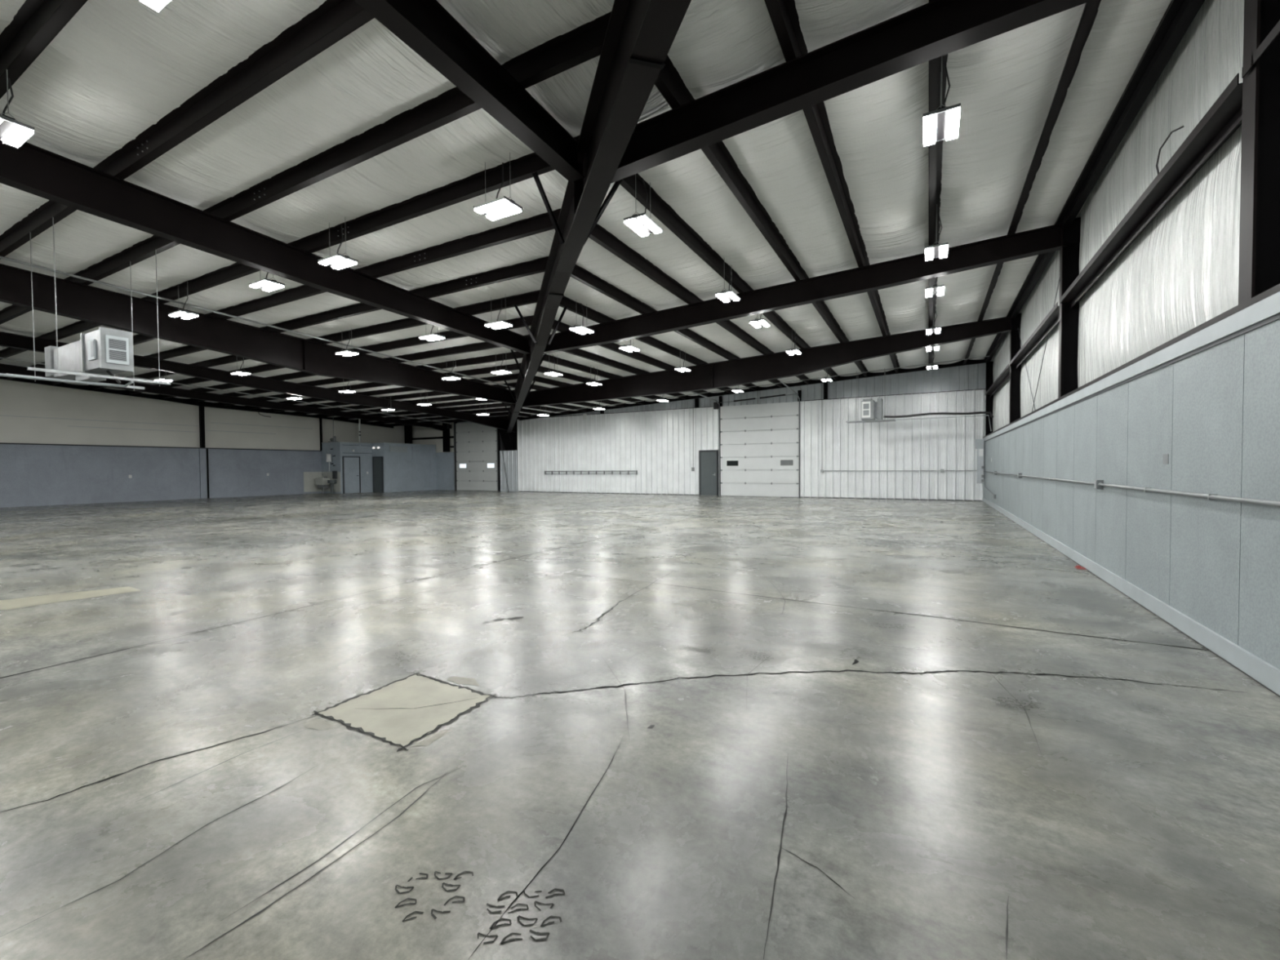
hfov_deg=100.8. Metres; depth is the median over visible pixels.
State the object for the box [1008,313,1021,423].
wall column
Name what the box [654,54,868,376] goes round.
ceiling beam
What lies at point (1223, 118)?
beam
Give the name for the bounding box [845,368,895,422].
heater
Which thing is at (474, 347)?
ceiling beam
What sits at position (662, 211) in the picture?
ceiling beam
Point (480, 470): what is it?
door
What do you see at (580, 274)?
ceiling beam
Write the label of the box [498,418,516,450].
column
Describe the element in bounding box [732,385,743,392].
light
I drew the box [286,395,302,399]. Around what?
light
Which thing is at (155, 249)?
rod
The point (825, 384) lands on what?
end column
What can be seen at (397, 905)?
print
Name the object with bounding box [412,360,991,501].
wall
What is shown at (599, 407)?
light
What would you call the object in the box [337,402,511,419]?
roof purlin
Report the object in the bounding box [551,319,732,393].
ceiling beam
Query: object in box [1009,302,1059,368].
beam
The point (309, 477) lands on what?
wall panel
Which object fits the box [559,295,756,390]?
ceiling beam
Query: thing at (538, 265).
ceiling beam
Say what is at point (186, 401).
roof beam
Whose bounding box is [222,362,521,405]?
ceiling beam
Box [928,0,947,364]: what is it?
ceiling beam
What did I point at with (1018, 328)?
rod
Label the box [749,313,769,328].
light
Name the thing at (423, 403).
light
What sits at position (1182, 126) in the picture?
cord
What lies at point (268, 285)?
light
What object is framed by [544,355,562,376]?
light
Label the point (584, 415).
wall sensor
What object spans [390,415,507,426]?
roof purlin
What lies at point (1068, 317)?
wall column
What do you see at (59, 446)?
wall
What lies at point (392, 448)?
air vent
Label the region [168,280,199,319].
light
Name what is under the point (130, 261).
rod
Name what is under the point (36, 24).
ceiling beam
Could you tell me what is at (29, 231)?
rod
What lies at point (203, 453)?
wall column
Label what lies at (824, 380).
light
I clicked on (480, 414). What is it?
light
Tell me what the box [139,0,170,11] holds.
light
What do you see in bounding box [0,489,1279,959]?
floor
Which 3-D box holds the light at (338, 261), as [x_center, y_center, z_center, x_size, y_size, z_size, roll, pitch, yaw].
[-4.577,-3.615,8.010,0.500,0.680,0.310,0,2,29]
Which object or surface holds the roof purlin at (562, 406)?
attached to the ceiling
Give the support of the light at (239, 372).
hanging from the ceiling
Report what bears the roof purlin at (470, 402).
attached to the ceiling
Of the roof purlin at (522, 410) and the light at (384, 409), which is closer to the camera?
the light at (384, 409)
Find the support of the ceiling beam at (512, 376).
attached to the ceiling
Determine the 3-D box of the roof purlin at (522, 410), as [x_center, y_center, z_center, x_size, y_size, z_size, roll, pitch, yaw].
[-5.665,-3.673,28.387,0.174,0.188,3.499,0,2,29]
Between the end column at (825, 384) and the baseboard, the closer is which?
the baseboard
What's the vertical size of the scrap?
0.020 m
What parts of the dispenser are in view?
tank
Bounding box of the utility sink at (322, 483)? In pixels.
[315,473,329,492]
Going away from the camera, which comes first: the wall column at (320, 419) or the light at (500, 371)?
the light at (500, 371)
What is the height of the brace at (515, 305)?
0.862 m
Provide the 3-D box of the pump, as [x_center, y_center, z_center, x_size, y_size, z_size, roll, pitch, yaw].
[-17.906,-3.067,30.857,0.600,1.750,0.240,0,2,29]
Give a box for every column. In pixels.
[199,405,209,498]
[319,417,322,450]
[404,425,412,444]
[442,422,449,452]
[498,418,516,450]
[694,398,698,407]
[823,382,827,399]
[985,361,993,435]
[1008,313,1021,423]
[1057,217,1080,398]
[1238,0,1279,304]
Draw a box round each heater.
[44,327,133,383]
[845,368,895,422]
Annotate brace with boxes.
[503,380,516,402]
[510,349,524,377]
[514,304,537,344]
[524,380,535,401]
[532,171,564,244]
[534,353,546,375]
[546,306,566,345]
[584,179,622,244]
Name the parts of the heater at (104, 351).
access frame, access panel, grille frame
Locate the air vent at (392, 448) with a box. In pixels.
[389,445,407,452]
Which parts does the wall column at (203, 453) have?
casing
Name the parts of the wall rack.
rail, rail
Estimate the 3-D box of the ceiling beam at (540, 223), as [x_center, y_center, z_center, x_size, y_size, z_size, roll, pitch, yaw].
[-12.792,-3.917,14.085,26.617,0.188,0.174,0,2,29]
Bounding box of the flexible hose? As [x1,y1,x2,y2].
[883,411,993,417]
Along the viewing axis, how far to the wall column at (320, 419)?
31.05 m
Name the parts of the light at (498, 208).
power cord, plate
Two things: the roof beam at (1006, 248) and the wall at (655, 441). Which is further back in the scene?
the wall at (655, 441)
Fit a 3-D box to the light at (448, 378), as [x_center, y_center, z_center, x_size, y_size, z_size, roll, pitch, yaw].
[-5.901,-3.495,16.537,0.500,0.680,0.310,0,2,29]
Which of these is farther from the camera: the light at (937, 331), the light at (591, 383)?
the light at (591, 383)
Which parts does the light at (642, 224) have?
plate, power cord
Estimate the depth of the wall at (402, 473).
31.93 m
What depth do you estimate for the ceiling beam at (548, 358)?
18.15 m
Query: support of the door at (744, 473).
in the wall at (655, 441)
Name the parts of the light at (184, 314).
power cord, plate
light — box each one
[0,69,35,147]
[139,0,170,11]
[154,370,173,382]
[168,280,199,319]
[230,357,250,375]
[248,270,284,291]
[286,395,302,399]
[317,222,357,269]
[335,328,359,356]
[338,379,355,393]
[381,400,395,410]
[417,391,431,405]
[418,322,444,341]
[441,363,461,380]
[473,152,522,220]
[476,403,489,415]
[484,297,512,328]
[490,352,511,374]
[537,404,549,416]
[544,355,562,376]
[568,303,594,334]
[586,366,602,386]
[593,403,604,409]
[618,339,639,351]
[623,173,662,236]
[656,394,668,401]
[675,350,690,372]
[715,265,740,302]
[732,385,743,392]
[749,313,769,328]
[786,327,801,355]
[821,368,832,382]
[922,56,960,146]
[924,204,948,260]
[925,276,944,297]
[926,302,941,334]
[926,345,938,351]
[926,350,937,368]
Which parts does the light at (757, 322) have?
plate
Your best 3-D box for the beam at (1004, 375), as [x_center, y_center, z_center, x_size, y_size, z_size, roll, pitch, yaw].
[11.490,-3.081,16.865,0.304,0.170,6.570,0,2,29]
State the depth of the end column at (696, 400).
25.92 m
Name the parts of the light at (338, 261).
power cord, plate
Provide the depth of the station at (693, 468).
25.96 m
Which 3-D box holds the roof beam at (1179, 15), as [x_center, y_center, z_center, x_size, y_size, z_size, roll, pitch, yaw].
[7.385,-4.165,9.560,0.180,0.140,23.650,0,2,29]
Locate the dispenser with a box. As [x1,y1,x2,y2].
[325,448,335,471]
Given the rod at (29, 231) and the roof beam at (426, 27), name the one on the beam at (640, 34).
the roof beam at (426, 27)
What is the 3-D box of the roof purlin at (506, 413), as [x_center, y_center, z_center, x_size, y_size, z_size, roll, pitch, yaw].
[-12.052,-3.624,31.164,11.584,0.188,0.174,0,2,29]
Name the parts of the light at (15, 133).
power cord, plate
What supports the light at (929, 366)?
hanging from the ceiling beam at (935, 166)
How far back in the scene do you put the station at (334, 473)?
30.24 m
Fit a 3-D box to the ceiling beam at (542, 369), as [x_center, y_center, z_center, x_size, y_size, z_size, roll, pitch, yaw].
[-1.234,-3.877,21.906,0.174,0.188,10.632,0,2,29]
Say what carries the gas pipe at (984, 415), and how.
attached to the heater at (871, 410)
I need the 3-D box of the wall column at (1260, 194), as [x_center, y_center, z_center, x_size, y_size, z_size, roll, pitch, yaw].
[4.251,-2.613,3.479,0.370,2.870,0.280,0,2,29]
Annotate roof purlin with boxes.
[273,382,516,412]
[296,390,514,414]
[317,399,497,417]
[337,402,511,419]
[355,407,510,422]
[373,411,508,424]
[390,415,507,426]
[518,412,536,417]
[520,408,552,415]
[526,405,569,413]
[529,384,624,406]
[546,404,586,411]
[572,401,604,408]
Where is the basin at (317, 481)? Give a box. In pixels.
[315,478,329,484]
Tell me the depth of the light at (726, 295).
9.76 m
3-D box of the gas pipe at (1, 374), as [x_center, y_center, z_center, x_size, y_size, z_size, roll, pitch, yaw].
[-10.876,-1.483,4.597,0.325,0.100,9.740,0,2,29]
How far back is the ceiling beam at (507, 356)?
17.36 m
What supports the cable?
attached to the wall at (655, 441)
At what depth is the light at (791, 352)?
14.55 m
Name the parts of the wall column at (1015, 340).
knee plate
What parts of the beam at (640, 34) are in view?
splice plate, splice plate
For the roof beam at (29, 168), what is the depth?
7.63 m
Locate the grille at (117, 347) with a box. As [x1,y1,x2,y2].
[108,338,125,361]
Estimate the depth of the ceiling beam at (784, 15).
6.38 m
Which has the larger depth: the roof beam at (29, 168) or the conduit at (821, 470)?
the conduit at (821, 470)
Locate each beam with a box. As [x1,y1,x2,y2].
[0,0,87,98]
[0,0,374,259]
[0,11,611,324]
[0,135,579,359]
[0,139,531,354]
[0,263,515,404]
[0,331,515,432]
[0,363,445,431]
[0,376,393,427]
[7,208,560,378]
[51,256,548,384]
[92,289,540,389]
[128,315,533,394]
[162,334,528,398]
[194,351,524,402]
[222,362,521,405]
[248,373,519,408]
[354,0,584,182]
[506,0,691,432]
[519,359,986,420]
[521,315,1012,407]
[532,375,644,404]
[537,365,664,399]
[542,222,1067,354]
[542,354,685,399]
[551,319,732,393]
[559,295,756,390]
[562,348,708,395]
[570,264,782,386]
[588,223,808,383]
[610,0,1092,183]
[620,173,838,380]
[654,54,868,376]
[764,0,900,373]
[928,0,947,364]
[963,0,1101,364]
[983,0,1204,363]
[985,364,1009,396]
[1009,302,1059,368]
[1059,73,1242,307]
[1241,20,1279,78]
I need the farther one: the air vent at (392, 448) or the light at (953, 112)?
the air vent at (392, 448)
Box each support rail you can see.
[5,373,144,389]
[26,366,170,385]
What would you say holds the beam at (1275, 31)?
attached to the wall at (1178, 389)
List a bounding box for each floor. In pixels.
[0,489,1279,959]
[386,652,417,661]
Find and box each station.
[327,471,337,493]
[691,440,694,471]
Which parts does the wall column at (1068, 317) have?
knee plate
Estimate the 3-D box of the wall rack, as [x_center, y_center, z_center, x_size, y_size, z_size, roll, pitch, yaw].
[-2.806,-0.402,28.924,6.028,0.210,0.100,0,2,29]
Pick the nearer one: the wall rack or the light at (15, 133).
the light at (15, 133)
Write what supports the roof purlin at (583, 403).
attached to the ceiling
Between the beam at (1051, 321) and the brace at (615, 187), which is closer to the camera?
the brace at (615, 187)
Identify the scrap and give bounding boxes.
[1074,565,1085,569]
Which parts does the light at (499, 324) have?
plate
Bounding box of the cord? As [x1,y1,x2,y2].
[1155,125,1183,174]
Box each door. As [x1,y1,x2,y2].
[342,456,360,493]
[372,456,383,492]
[453,422,500,491]
[691,380,801,497]
[698,449,718,495]
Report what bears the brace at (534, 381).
attached to the ceiling beam at (537, 379)
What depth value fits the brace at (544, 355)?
14.98 m
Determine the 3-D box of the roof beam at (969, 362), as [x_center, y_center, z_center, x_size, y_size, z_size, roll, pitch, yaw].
[3.028,-4.069,25.429,22.950,1.299,0.120,0,2,29]
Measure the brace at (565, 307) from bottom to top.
0.883 m
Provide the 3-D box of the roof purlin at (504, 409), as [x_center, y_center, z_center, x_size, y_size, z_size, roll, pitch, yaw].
[-12.109,-3.646,29.850,12.740,0.188,0.174,0,2,29]
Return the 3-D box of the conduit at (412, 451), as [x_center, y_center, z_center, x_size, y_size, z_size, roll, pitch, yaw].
[-14.154,-1.716,33.350,0.020,0.800,0.500,0,2,29]
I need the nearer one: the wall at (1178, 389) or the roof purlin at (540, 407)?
the wall at (1178, 389)
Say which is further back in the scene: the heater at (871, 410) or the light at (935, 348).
the heater at (871, 410)
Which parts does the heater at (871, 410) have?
grille frame, support rail, support rail, hanger rod, hanger rod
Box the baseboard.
[982,497,1279,697]
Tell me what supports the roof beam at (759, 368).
attached to the wall column at (1015, 340)
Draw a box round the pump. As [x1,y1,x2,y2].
[328,419,336,442]
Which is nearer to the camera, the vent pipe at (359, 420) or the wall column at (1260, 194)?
the wall column at (1260, 194)
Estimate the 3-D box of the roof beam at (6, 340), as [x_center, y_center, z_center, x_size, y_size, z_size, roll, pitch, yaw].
[-15.491,-3.501,16.260,0.200,2.200,33.900,0,2,29]
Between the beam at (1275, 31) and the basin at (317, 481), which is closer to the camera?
the beam at (1275, 31)
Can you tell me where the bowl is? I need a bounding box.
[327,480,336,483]
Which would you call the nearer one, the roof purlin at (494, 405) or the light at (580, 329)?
the light at (580, 329)
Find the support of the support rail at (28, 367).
hanging from the rod at (52, 217)
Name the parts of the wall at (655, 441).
corner trim, trim, trim, trim, trim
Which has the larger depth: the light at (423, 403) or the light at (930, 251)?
the light at (423, 403)
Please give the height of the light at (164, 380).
0.680 m
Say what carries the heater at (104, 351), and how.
on the support rail at (128, 386)
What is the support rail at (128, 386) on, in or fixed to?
hanging from the rod at (29, 231)
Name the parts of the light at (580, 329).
plate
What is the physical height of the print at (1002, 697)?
0.001 m
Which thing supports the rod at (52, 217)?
hanging from the ceiling beam at (333, 20)
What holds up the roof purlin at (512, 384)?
attached to the ceiling
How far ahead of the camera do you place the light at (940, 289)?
10.00 m
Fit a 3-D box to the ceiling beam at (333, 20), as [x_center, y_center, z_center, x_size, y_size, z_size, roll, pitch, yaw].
[-12.963,-3.985,10.144,30.086,0.188,0.174,0,2,29]
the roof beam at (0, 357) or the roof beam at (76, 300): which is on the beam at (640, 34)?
the roof beam at (76, 300)
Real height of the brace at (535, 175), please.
0.636 m
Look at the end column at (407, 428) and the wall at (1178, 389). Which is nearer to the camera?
the wall at (1178, 389)
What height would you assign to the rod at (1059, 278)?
2.748 m
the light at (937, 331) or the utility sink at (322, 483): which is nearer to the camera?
the light at (937, 331)
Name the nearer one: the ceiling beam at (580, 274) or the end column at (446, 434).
the ceiling beam at (580, 274)
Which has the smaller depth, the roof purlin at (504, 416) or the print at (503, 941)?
the print at (503, 941)
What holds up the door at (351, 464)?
in the wall at (402, 473)
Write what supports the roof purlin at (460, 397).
attached to the ceiling
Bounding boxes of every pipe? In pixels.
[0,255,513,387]
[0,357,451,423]
[0,373,133,387]
[358,418,360,442]
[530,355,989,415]
[894,414,991,431]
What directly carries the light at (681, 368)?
hanging from the ceiling
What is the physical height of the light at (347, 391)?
0.680 m
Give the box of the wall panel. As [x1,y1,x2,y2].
[303,471,341,492]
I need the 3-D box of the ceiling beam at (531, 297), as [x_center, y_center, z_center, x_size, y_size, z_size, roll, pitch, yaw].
[-12.678,-3.872,16.712,24.304,0.188,0.174,0,2,29]
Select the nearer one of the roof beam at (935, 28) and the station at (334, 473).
the roof beam at (935, 28)
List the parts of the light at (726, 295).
plate, power cord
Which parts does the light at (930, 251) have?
plate, power cord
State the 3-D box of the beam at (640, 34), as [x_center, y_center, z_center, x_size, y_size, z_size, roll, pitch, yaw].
[-2.980,-3.293,14.404,0.250,1.806,34.168,-1,1,-16]
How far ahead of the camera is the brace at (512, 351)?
14.89 m
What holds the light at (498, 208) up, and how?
hanging from the ceiling
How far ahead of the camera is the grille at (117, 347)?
8.23 m
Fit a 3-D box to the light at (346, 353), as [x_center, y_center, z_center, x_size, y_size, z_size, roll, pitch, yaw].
[-7.526,-3.568,13.593,0.500,0.680,0.310,0,2,29]
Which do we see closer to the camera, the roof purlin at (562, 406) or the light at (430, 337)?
the light at (430, 337)
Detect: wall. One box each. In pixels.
[0,379,404,507]
[321,441,436,493]
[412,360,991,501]
[982,0,1279,669]
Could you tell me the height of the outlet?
0.566 m
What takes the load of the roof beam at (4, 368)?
attached to the ceiling
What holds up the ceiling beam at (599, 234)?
attached to the ceiling
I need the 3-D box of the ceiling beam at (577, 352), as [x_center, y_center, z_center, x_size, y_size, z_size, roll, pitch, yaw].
[0.242,-3.945,19.745,0.174,0.188,13.010,0,2,29]
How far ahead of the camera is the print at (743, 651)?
3.88 m
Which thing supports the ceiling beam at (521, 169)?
attached to the ceiling
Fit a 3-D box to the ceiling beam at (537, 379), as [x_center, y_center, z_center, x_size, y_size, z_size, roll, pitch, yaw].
[-1.973,-3.843,22.986,0.174,0.188,9.443,0,2,29]
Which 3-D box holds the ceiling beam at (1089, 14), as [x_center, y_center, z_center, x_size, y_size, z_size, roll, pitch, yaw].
[6.889,-4.250,10.022,0.174,0.188,23.709,0,2,29]
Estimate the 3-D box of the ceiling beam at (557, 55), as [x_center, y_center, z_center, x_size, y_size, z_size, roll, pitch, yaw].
[-12.906,-3.963,11.457,28.930,0.188,0.174,0,2,29]
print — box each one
[394,871,473,921]
[477,888,564,944]
[737,650,773,660]
[992,697,1045,710]
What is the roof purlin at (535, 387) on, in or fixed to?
attached to the ceiling
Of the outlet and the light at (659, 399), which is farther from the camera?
the light at (659, 399)
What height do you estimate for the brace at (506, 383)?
0.745 m
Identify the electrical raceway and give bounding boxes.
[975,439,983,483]
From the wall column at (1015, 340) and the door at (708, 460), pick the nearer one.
the wall column at (1015, 340)
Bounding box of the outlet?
[983,478,995,498]
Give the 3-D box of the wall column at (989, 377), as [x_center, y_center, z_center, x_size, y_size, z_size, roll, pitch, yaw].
[13.094,-3.027,19.837,0.250,2.800,0.280,0,2,29]
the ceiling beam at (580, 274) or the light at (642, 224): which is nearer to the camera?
the light at (642, 224)
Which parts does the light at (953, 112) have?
plate, power cord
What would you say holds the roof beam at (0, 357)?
attached to the ceiling
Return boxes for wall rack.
[544,470,637,474]
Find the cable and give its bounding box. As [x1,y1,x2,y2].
[499,433,508,491]
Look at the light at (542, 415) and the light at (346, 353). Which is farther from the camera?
the light at (542, 415)
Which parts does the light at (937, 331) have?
plate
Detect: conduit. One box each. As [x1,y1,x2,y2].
[411,446,418,458]
[820,400,976,472]
[983,471,1279,507]
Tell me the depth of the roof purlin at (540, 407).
27.71 m
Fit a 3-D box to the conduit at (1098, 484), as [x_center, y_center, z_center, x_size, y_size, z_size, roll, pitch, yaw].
[4.107,0.127,3.746,0.068,0.110,36.300,0,2,29]
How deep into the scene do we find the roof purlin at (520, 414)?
29.60 m
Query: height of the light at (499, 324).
0.680 m
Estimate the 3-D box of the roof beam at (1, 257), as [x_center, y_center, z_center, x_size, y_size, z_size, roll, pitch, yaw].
[-10.445,-3.679,9.006,0.044,1.148,24.002,0,2,29]
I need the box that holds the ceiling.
[0,0,1171,423]
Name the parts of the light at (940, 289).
plate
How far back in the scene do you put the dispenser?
30.41 m
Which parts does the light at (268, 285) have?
plate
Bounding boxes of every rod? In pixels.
[29,231,35,381]
[52,217,58,375]
[129,261,134,391]
[155,248,159,386]
[1017,328,1035,408]
[1031,278,1059,411]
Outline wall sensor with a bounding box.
[582,413,586,419]
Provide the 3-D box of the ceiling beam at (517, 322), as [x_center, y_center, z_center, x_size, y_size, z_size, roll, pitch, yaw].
[-12.621,-3.850,18.026,23.148,0.188,0.174,0,2,29]

